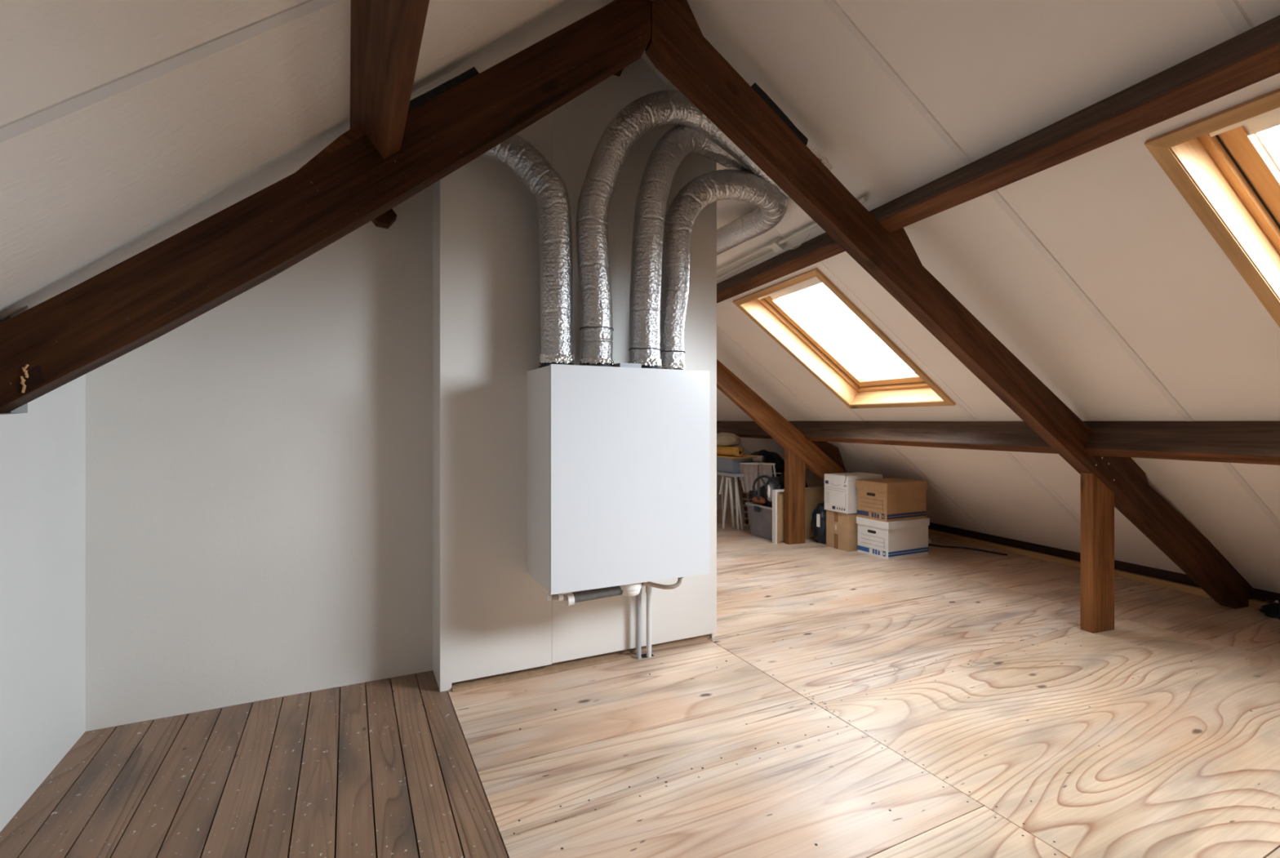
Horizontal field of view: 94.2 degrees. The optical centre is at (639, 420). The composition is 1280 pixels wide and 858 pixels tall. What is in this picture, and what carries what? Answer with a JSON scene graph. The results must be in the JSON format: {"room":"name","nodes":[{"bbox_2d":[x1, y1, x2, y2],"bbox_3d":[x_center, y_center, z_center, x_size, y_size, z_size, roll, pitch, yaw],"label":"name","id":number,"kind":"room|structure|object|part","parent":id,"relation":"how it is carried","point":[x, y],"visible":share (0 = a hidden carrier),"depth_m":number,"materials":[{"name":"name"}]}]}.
{"room":"attic","nodes":[
{"label":"attic","id":0,"kind":"room"},
{"bbox_2d":[0,306,85,831],"bbox_3d":[-2.036,0.404,2.036,0.039,1.596,10.950,0,0,-26],"label":"wall","id":1,"kind":"structure","parent":0,"point":[42,440],"depth_m":1.96,"materials":[{"name":"white paint"}]},
{"bbox_2d":[85,184,432,731],"bbox_3d":[-0.944,-0.421,2.910,2.730,3.246,0.044,0,0,-26],"label":"wall","id":2,"kind":"structure","parent":0,"point":[259,468],"depth_m":2.57,"materials":[{"name":"white paint"}]},
{"bbox_2d":[0,0,613,323],"bbox_3d":[-1.144,-1.169,2.474,3.113,2.450,10.947,0,0,-26],"label":"ceiling","id":3,"kind":"structure","parent":0,"point":[126,126],"depth_m":1.55,"materials":[{"name":"white paint"}]},
{"bbox_3d":[-0.346,-1.169,0.849,3.894,0.070,1.427,-41,17,-20],"label":"roof panel","id":4,"kind":"part","parent":3,"relation":"part of","materials":[{"name":"white paint"}]},
{"bbox_2d":[350,0,429,228],"bbox_3d":[0.004,-1.008,0.227,0.195,0.228,5.605,0,0,-26],"label":"purlin","id":5,"kind":"object","parent":3,"relation":"attached to","point":[386,36],"visible":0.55,"depth_m":1.67,"materials":[{"name":"brown wood"}]},
{"bbox_2d":[613,0,661,76],"bbox_3d":[0.770,-1.850,0.431,0.071,0.210,5.500,0,0,-19],"label":"ridge beam","id":6,"kind":"structure","parent":3,"relation":"attached to","point":[619,73],"depth_m":2.97,"materials":[{"name":"brown wood"}]},
{"bbox_2d":[432,56,716,692],"bbox_3d":[-0.291,-0.417,3.072,1.454,3.233,0.328,0,0,-26],"label":"wall partition","id":7,"kind":"structure","parent":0,"point":[494,623],"depth_m":2.78,"materials":[{"name":"paint"}]},
{"bbox_2d":[527,361,709,606],"bbox_3d":[-0.101,0.272,2.808,0.779,1.108,0.370,0,0,-26],"label":"ventilation unit","id":8,"kind":"object","parent":7,"relation":"attached to","point":[618,454],"visible":0.98,"depth_m":2.63,"materials":[{"name":"white metal"}]},
{"bbox_2d":[479,133,574,364],"bbox_3d":[-0.618,-0.808,2.630,0.654,1.110,0.171,0,0,-13],"label":"duct","id":9,"kind":"object","parent":8,"relation":"attached to","point":[516,153],"visible":0.73,"depth_m":2.61,"materials":[{"name":"silver metal"}]},
{"bbox_3d":[-0.106,0.243,2.818,0.775,0.952,0.348,0,0,-26],"label":"casing","id":10,"kind":"part","parent":8,"relation":"part of","materials":[{"name":"white metal"}]},
{"bbox_2d":[619,582,641,595],"bbox_3d":[-0.048,0.759,2.706,0.110,0.060,0.110,0,0,-26],"label":"pipe fitting","id":11,"kind":"object","parent":8,"relation":"on","point":[625,588],"depth_m":2.66,"materials":[{"name":"white plastic"}]},
{"bbox_2d":[635,587,641,659],"bbox_3d":[0.004,0.972,2.948,0.034,0.516,0.148,0,0,-11],"label":"drain pipe","id":12,"kind":"object","parent":8,"relation":"attached to","point":[638,597],"visible":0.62,"depth_m":2.99,"materials":[{"name":"grey plastic"}]},
{"bbox_2d":[645,581,652,657],"bbox_3d":[0.056,0.972,2.974,0.034,0.516,0.148,0,0,-11],"label":"drain pipe","id":13,"kind":"object","parent":8,"relation":"attached to","point":[648,588],"visible":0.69,"depth_m":3.02,"materials":[{"name":"white plastic"}]},
{"bbox_2d":[576,89,791,364],"bbox_3d":[0.296,-0.910,2.918,1.258,1.322,0.209,0,0,-26],"label":"duct","id":14,"kind":"object","parent":8,"relation":"attached to","point":[651,111],"visible":0.83,"depth_m":2.66,"materials":[{"name":"silver metal"}]},
{"bbox_2d":[627,124,787,367],"bbox_3d":[0.388,-0.878,3.050,1.048,1.258,0.184,0,0,-33],"label":"duct","id":15,"kind":"object","parent":8,"relation":"attached to","point":[664,159],"visible":0.73,"depth_m":2.76,"materials":[{"name":"silver metal"}]},
{"bbox_2d":[659,168,787,369],"bbox_3d":[0.492,-0.773,3.482,0.703,1.048,1.234,0,0,8],"label":"duct","id":16,"kind":"object","parent":8,"relation":"attached to","point":[706,188],"visible":0.84,"depth_m":2.96,"materials":[{"name":"silver metal"}]},
{"bbox_2d":[0,508,1279,857],"bbox_3d":[1.460,1.250,3.947,8.300,0.101,11.400,0,0,-26],"label":"floor","id":17,"kind":"structure","parent":0,"point":[943,702],"depth_m":2.22,"materials":[{"name":"beige wood"}]},
{"bbox_2d":[0,0,1253,633],"bbox_3d":[0.787,-0.370,2.793,6.844,3.140,0.135,0,0,-19],"label":"roof truss","id":18,"kind":"object","parent":17,"relation":"on","point":[348,184],"depth_m":2.33,"materials":[{"name":"wood"}]},
{"bbox_3d":[-0.750,-1.210,2.242,0.290,0.244,0.102,0,0,-20],"label":"felt strip","id":19,"kind":"part","parent":18,"relation":"part of","materials":[{"name":"black fabric"}]},
{"bbox_3d":[0.681,-1.329,2.759,0.434,0.347,0.125,0,0,-20],"label":"felt strip","id":20,"kind":"part","parent":18,"relation":"part of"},
{"bbox_3d":[2.628,0.749,3.416,0.178,0.903,0.069,0,0,-19],"label":"post","id":21,"kind":"part","parent":18,"relation":"part of","materials":[{"name":"brown wood"}]},
{"bbox_2d":[641,653,653,657],"bbox_3d":[0.034,1.199,3.039,0.064,0.001,0.045,0,0,-26],"label":"hole","id":22,"kind":"object","parent":17,"relation":"in","point":[643,655],"depth_m":3.03,"materials":[{"name":"black"}]},
{"bbox_2d":[716,471,759,528],"bbox_3d":[0.993,0.886,6.782,0.440,0.642,0.900,0,0,-26],"label":"folding table","id":23,"kind":"object","parent":17,"relation":"on","point":[728,479],"visible":0.63,"depth_m":6.54,"materials":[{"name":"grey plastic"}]},
{"bbox_3d":[0.908,0.722,6.600,0.058,0.186,0.026,0,0,0],"label":"leg","id":24,"kind":"part","parent":23,"relation":"part of","materials":[{"name":"white wood"}]},
{"bbox_3d":[1.000,0.900,7.175,0.022,0.600,0.022,0,0,41],"label":"leg","id":25,"kind":"part","parent":23,"relation":"part of","materials":[{"name":"white wood"}]},
{"bbox_3d":[0.937,0.903,6.532,0.026,0.602,0.248,0,0,-4],"label":"leg","id":26,"kind":"part","parent":23,"relation":"part of","materials":[{"name":"white wood"}]},
{"bbox_3d":[1.012,0.903,6.555,0.032,0.608,0.313,0,0,18],"label":"leg","id":27,"kind":"part","parent":23,"relation":"part of","materials":[{"name":"white wood"}]},
{"bbox_2d":[716,457,753,473],"bbox_3d":[1.010,0.482,6.656,0.360,0.164,0.580,0,0,-26],"label":"plastic tub","id":28,"kind":"object","parent":23,"relation":"on","point":[731,465],"visible":0.43,"depth_m":6.40,"materials":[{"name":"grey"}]},
{"bbox_2d":[716,445,757,458],"bbox_3d":[1.004,0.334,6.645,0.340,0.128,0.660,0,0,-26],"label":"roll","id":29,"kind":"object","parent":28,"relation":"on","point":[725,451],"visible":0.64,"depth_m":6.40,"materials":[{"name":"yellow fabric"}]},
{"bbox_2d":[716,432,741,446],"bbox_3d":[0.961,0.210,6.664,0.270,0.160,0.460,0,0,-26],"label":"canvas bag","id":30,"kind":"object","parent":29,"relation":"on","point":[727,439],"visible":0.7,"depth_m":6.52,"materials":[{"name":"beige fabric"}]},
{"bbox_2d":[746,455,764,462],"bbox_3d":[1.204,0.419,6.507,0.326,0.087,0.081,0,0,43],"label":"roll","id":31,"kind":"object","parent":28,"relation":"on","point":[760,458],"visible":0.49,"depth_m":6.41,"materials":[{"name":"beige fabric"}]},
{"bbox_3d":[1.308,0.900,6.547,0.022,0.600,0.022,0,0,41],"label":"leg","id":32,"kind":"part","parent":23,"relation":"part of","materials":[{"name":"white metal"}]},
{"bbox_2d":[734,462,781,529],"bbox_3d":[1.249,0.821,6.343,0.559,0.766,0.198,0,0,41],"label":"drying rack","id":33,"kind":"object","parent":17,"relation":"on","point":[737,496],"visible":0.6,"depth_m":6.48,"materials":[{"name":"white metal"}]},
{"bbox_3d":[1.056,0.838,6.490,0.026,0.730,0.176,0,0,21],"label":"leg","id":34,"kind":"part","parent":33,"relation":"part of","materials":[{"name":"white metal"}]},
{"bbox_3d":[1.085,0.916,6.500,0.023,0.575,0.173,0,0,37],"label":"leg","id":35,"kind":"part","parent":33,"relation":"part of","materials":[{"name":"white metal"}]},
{"bbox_2d":[737,476,751,524],"bbox_3d":[1.149,0.858,6.482,0.160,0.558,0.057,0,0,33],"label":"plaid blanket","id":36,"kind":"object","parent":33,"relation":"hanging from","point":[744,497],"visible":0.46,"depth_m":6.49,"materials":[{"name":"brown fabric"}]},
{"bbox_2d":[738,462,759,493],"bbox_3d":[1.146,0.603,6.319,0.244,0.336,0.079,0,0,38],"label":"towel","id":37,"kind":"object","parent":33,"relation":"hanging from","point":[751,472],"visible":0.92,"depth_m":6.31,"materials":[{"name":"beige fabric"}]},
{"bbox_3d":[1.206,0.454,6.270,0.476,0.032,0.018,0,0,39],"label":"rail","id":38,"kind":"part","parent":33,"relation":"part of","materials":[{"name":"white metal"}]},
{"bbox_2d":[758,462,773,487],"bbox_3d":[1.312,0.564,6.191,0.155,0.260,0.078,0,0,34],"label":"towel","id":39,"kind":"object","parent":33,"relation":"hanging from","point":[764,469],"visible":0.77,"depth_m":6.18,"materials":[{"name":"beige fabric"}]},
{"bbox_3d":[1.447,0.828,6.188,0.182,0.749,0.020,0,0,-36],"label":"leg","id":40,"kind":"part","parent":33,"relation":"part of","materials":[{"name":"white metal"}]},
{"bbox_2d":[745,502,772,540],"bbox_3d":[1.369,1.031,6.153,0.378,0.338,0.440,0,0,-26],"label":"crate","id":41,"kind":"object","parent":17,"relation":"on","point":[760,517],"visible":0.4,"depth_m":6.08,"materials":[{"name":"plastic"}]},
{"bbox_2d":[751,496,766,505],"bbox_3d":[1.246,0.832,6.204,0.106,0.090,0.231,0,0,-26],"label":"cloth","id":42,"kind":"object","parent":41,"relation":"in","point":[762,501],"visible":0.91,"depth_m":6.14,"materials":[{"name":"orange fabric"}]},
{"bbox_2d":[752,475,784,507],"bbox_3d":[1.336,0.729,6.043,0.359,0.363,0.274,0,0,-41],"label":"rucksack","id":43,"kind":"object","parent":41,"relation":"in","point":[776,482],"visible":0.74,"depth_m":6.01,"materials":[{"name":"grey fabric"}]},
{"bbox_2d":[750,449,784,502],"bbox_3d":[1.501,0.778,7.145,0.534,0.864,0.694,0,0,-26],"label":"sack","id":44,"kind":"object","parent":17,"relation":"on","point":[770,456],"visible":0.22,"depth_m":6.95,"materials":[{"name":"black fabric"}]},
{"bbox_2d":[772,488,784,543],"bbox_3d":[1.427,0.939,5.869,0.265,0.522,0.049,0,0,-26],"label":"picture frame","id":45,"kind":"object","parent":17,"relation":"on","point":[778,497],"visible":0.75,"depth_m":5.82,"materials":[{"name":"white wood"}]},
{"bbox_2d":[716,359,846,544],"bbox_3d":[1.054,-0.295,5.668,3.960,2.990,0.081,0,0,-19],"label":"roof truss","id":46,"kind":"object","parent":17,"relation":"on","point":[821,458],"visible":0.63,"depth_m":5.78,"materials":[{"name":"brown wood"}]},
{"bbox_3d":[1.518,0.736,5.827,0.190,0.928,0.071,0,0,-19],"label":"post","id":47,"kind":"part","parent":46,"relation":"part of","materials":[{"name":"brown wood"}]},
{"bbox_2d":[778,471,807,487],"bbox_3d":[1.687,0.879,6.596,0.328,0.703,0.453,0,0,-26],"label":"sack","id":48,"kind":"object","parent":17,"relation":"on","point":[782,476],"visible":0.02,"depth_m":6.57,"materials":[{"name":"black fabric"}]},
{"bbox_2d":[776,486,824,542],"bbox_3d":[1.626,0.940,6.013,0.620,0.520,0.026,0,0,-26],"label":"panel","id":49,"kind":"object","parent":17,"relation":"on","point":[815,495],"visible":0.14,"depth_m":6.06,"materials":[{"name":"brown wood"}]},
{"bbox_2d":[810,502,826,543],"bbox_3d":[1.803,1.002,5.845,0.220,0.405,0.261,0,0,-2],"label":"bag","id":50,"kind":"object","parent":17,"relation":"on","point":[818,523],"visible":0.63,"depth_m":5.79,"materials":[{"name":"black fabric"}]},
{"bbox_2d":[826,510,857,551],"bbox_3d":[2.019,1.029,5.654,0.386,0.342,0.284,0,0,-26],"label":"box","id":51,"kind":"object","parent":17,"relation":"on","point":[841,527],"visible":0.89,"depth_m":5.51,"materials":[{"name":"beige cardboard"}]},
{"bbox_2d":[824,471,882,513],"bbox_3d":[2.034,0.671,5.663,0.456,0.357,0.300,0,0,-26],"label":"box","id":52,"kind":"object","parent":51,"relation":"on","point":[840,490],"visible":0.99,"depth_m":5.52,"materials":[{"name":"white cardboard"}]},
{"bbox_2d":[856,516,929,559],"bbox_3d":[2.295,1.039,5.400,0.520,0.322,0.362,0,0,-26],"label":"box","id":53,"kind":"object","parent":17,"relation":"on","point":[888,540],"visible":0.96,"depth_m":5.26,"materials":[{"name":"white cardboard"}]},
{"bbox_2d":[855,477,927,522],"bbox_3d":[2.284,0.709,5.400,0.510,0.335,0.352,0,0,-26],"label":"box","id":54,"kind":"object","parent":53,"relation":"on","point":[891,499],"visible":1,"depth_m":5.27,"materials":[{"name":"brown cardboard"}]},
{"bbox_3d":[2.284,0.581,5.400,0.510,0.078,0.352,0,0,-26],"label":"lid","id":55,"kind":"part","parent":54,"relation":"part of","materials":[{"name":"brown cardboard"}]},
{"bbox_3d":[2.295,0.909,5.400,0.520,0.062,0.362,0,0,-26],"label":"lid","id":56,"kind":"part","parent":53,"relation":"part of","materials":[{"name":"white cardboard"}]},
{"bbox_2d":[928,543,1007,555],"bbox_3d":[2.975,1.189,5.565,0.809,0.018,0.072,0,0,42],"label":"cable","id":57,"kind":"object","parent":17,"relation":"on","point":[955,547],"visible":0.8,"depth_m":5.52,"materials":[{"name":"black rubber"}]},
{"bbox_2d":[1258,602,1279,619],"bbox_3d":[3.961,1.174,3.651,0.272,0.113,0.229,0,0,-26],"label":"rag","id":58,"kind":"object","parent":17,"relation":"on","point":[1271,610],"visible":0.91,"depth_m":3.65,"materials":[{"name":"black fabric"}]},
{"bbox_2d":[716,443,751,510],"bbox_3d":[-1.230,-0.705,7.243,8.900,3.870,0.080,0,0,-19],"label":"wall","id":59,"kind":"structure","parent":0,"point":[746,452],"depth_m":8.06,"materials":[{"name":"grey paint"}]},
{"bbox_2d":[641,0,1279,593],"bbox_3d":[2.076,-0.432,3.251,4.643,3.462,10.247,0,0,-19],"label":"ceiling","id":60,"kind":"structure","parent":0,"point":[1092,268],"depth_m":2.63,"materials":[{"name":"white paint"}]},
{"bbox_3d":[0.146,-1.603,3.976,1.791,0.070,1.101,38,-12,-16],"label":"roof panel","id":61,"kind":"part","parent":60,"relation":"part of","materials":[{"name":"white paint"}]},
{"bbox_3d":[1.317,0.100,7.570,3.931,0.070,1.597,38,-12,-16],"label":"roof panel","id":62,"kind":"part","parent":60,"relation":"part of","materials":[{"name":"white paint"}]},
{"bbox_3d":[0.543,-1.603,2.850,1.791,0.070,1.282,38,-12,-16],"label":"roof panel","id":63,"kind":"part","parent":60,"relation":"part of","materials":[{"name":"white paint"}]},
{"bbox_3d":[1.770,0.100,6.287,3.931,0.070,1.117,38,-12,-16],"label":"roof panel","id":64,"kind":"part","parent":60,"relation":"part of","materials":[{"name":"white paint"}]},
{"bbox_2d":[732,267,955,408],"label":"window","id":65,"kind":"structure","parent":60,"relation":"attached to","point":[764,307],"depth_m":4.75,"materials":[{"name":"brown wood"}]},
{"bbox_3d":[0.937,-0.935,4.223,0.048,0.018,1.080,38,-12,-16],"label":"trim","id":66,"kind":"part","parent":65,"relation":"part of","materials":[{"name":"brown wood"}]},
{"bbox_3d":[1.281,-0.530,4.891,1.408,0.018,0.048,38,-12,-16],"label":"trim","id":67,"kind":"part","parent":65,"relation":"part of","materials":[{"name":"brown wood"}]},
{"bbox_3d":[1.380,-0.657,4.893,1.336,0.053,0.038,38,-12,-16],"label":"frame","id":68,"kind":"part","parent":65,"relation":"part of","materials":[{"name":"brown wood"}]},
{"bbox_3d":[1.413,-0.678,4.845,1.248,0.050,0.062,38,-12,-16],"label":"sash","id":69,"kind":"part","parent":65,"relation":"part of","materials":[{"name":"brown wood"}]},
{"bbox_3d":[1.460,-0.658,4.780,1.032,0.004,0.003,38,-12,-16],"label":"cord","id":70,"kind":"part","parent":65,"relation":"part of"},
{"bbox_3d":[1.625,-0.530,3.918,1.408,0.018,0.048,38,-12,-16],"label":"trim","id":71,"kind":"part","parent":65,"relation":"part of","materials":[{"name":"brown wood"}]},
{"bbox_3d":[2.006,-0.326,4.599,0.062,0.050,0.920,38,-12,-16],"label":"sash","id":72,"kind":"part","parent":65,"relation":"part of","materials":[{"name":"brown wood"}]},
{"bbox_3d":[2.033,-0.271,4.609,0.038,0.053,1.008,38,-12,-16],"label":"frame","id":73,"kind":"part","parent":65,"relation":"part of","materials":[{"name":"brown wood"}]},
{"bbox_3d":[1.968,-0.126,4.586,0.048,0.018,1.080,38,-12,-16],"label":"trim","id":74,"kind":"part","parent":65,"relation":"part of","materials":[{"name":"brown wood"}]},
{"bbox_3d":[2.036,0.100,5.533,3.931,0.070,0.477,38,-12,-16],"label":"roof panel","id":75,"kind":"part","parent":60,"relation":"part of","materials":[{"name":"white paint"}]},
{"bbox_3d":[2.322,0.100,4.722,3.931,0.070,1.237,38,-12,-16],"label":"roof panel","id":76,"kind":"part","parent":60,"relation":"part of","materials":[{"name":"white paint"}]},
{"bbox_2d":[716,14,1279,303],"bbox_3d":[1.165,-0.991,3.031,0.152,0.166,9.440,0,0,-19],"label":"purlin","id":77,"kind":"object","parent":60,"relation":"attached to","point":[1251,56],"visible":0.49,"depth_m":2.01,"materials":[{"name":"brown wood"}]},
{"bbox_2d":[716,195,867,280],"bbox_3d":[0.527,-1.086,4.640,0.084,0.094,3.600,0,0,-19],"label":"conduit","id":78,"kind":"object","parent":77,"relation":"attached to","point":[777,245],"visible":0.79,"depth_m":3.71,"materials":[{"name":"beige"}]},
{"bbox_2d":[716,421,1279,465],"bbox_3d":[2.489,0.099,3.577,0.169,0.197,9.290,0,0,-19],"label":"purlin","id":79,"kind":"object","parent":60,"relation":"attached to","point":[1258,442],"visible":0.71,"depth_m":3.32,"materials":[{"name":"brown wood"}]},
{"bbox_3d":[0.906,-1.603,1.823,1.791,0.070,0.889,38,-12,-16],"label":"roof panel","id":80,"kind":"part","parent":60,"relation":"part of","materials":[{"name":"white paint"}]},
{"bbox_3d":[2.727,0.100,3.573,3.931,0.070,1.193,38,-12,-16],"label":"roof panel","id":81,"kind":"part","parent":60,"relation":"part of","materials":[{"name":"white paint"}]},
{"bbox_2d":[928,528,1268,608],"bbox_3d":[3.956,1.177,3.835,0.051,0.045,9.800,0,0,-19],"label":"baseboard","id":82,"kind":"structure","parent":60,"relation":"attached to","point":[1254,603],"depth_m":4.89,"materials":[{"name":"brown wood"}]},
{"bbox_2d":[928,522,1279,602],"bbox_3d":[4.058,1.143,3.871,0.170,0.115,9.800,0,0,-19],"label":"trim","id":83,"kind":"structure","parent":60,"relation":"attached to","point":[1258,594],"depth_m":4.94,"materials":[{"name":"brown wood"}]},
{"bbox_2d":[1264,600,1279,604],"bbox_3d":[4.031,1.159,3.759,0.137,0.082,0.115,0,0,-26],"label":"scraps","id":84,"kind":"object","parent":83,"relation":"on","point":[1268,602],"visible":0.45,"depth_m":3.75,"materials":[{"name":"black"}]},
{"bbox_3d":[3.210,0.100,2.206,3.931,0.070,1.701,38,-12,-16],"label":"roof panel","id":85,"kind":"part","parent":60,"relation":"part of","materials":[{"name":"white paint"}]},
{"bbox_2d":[1144,88,1279,327],"bbox_3d":[2.466,-0.601,1.709,1.240,0.997,1.072,0,0,-19],"label":"window","id":86,"kind":"structure","parent":60,"relation":"attached to","point":[1220,163],"depth_m":2.05,"materials":[{"name":"brown wood"}]},
{"bbox_3d":[1.905,-0.928,1.511,0.048,0.018,1.072,38,-12,-16],"label":"trim","id":87,"kind":"part","parent":86,"relation":"part of","materials":[{"name":"brown wood"}]},
{"bbox_3d":[2.345,-0.652,2.176,1.328,0.053,0.038,38,-12,-16],"label":"frame","id":88,"kind":"part","parent":86,"relation":"part of","materials":[{"name":"brown wood"}]},
{"bbox_3d":[2.379,-0.673,2.129,1.240,0.050,0.062,38,-12,-16],"label":"sash","id":89,"kind":"part","parent":86,"relation":"part of","materials":[{"name":"brown wood"}]},
{"bbox_3d":[1.202,-1.603,0.982,1.791,0.070,0.889,38,-12,-16],"label":"roof panel","id":90,"kind":"part","parent":60,"relation":"part of","materials":[{"name":"white paint"}]}
]}

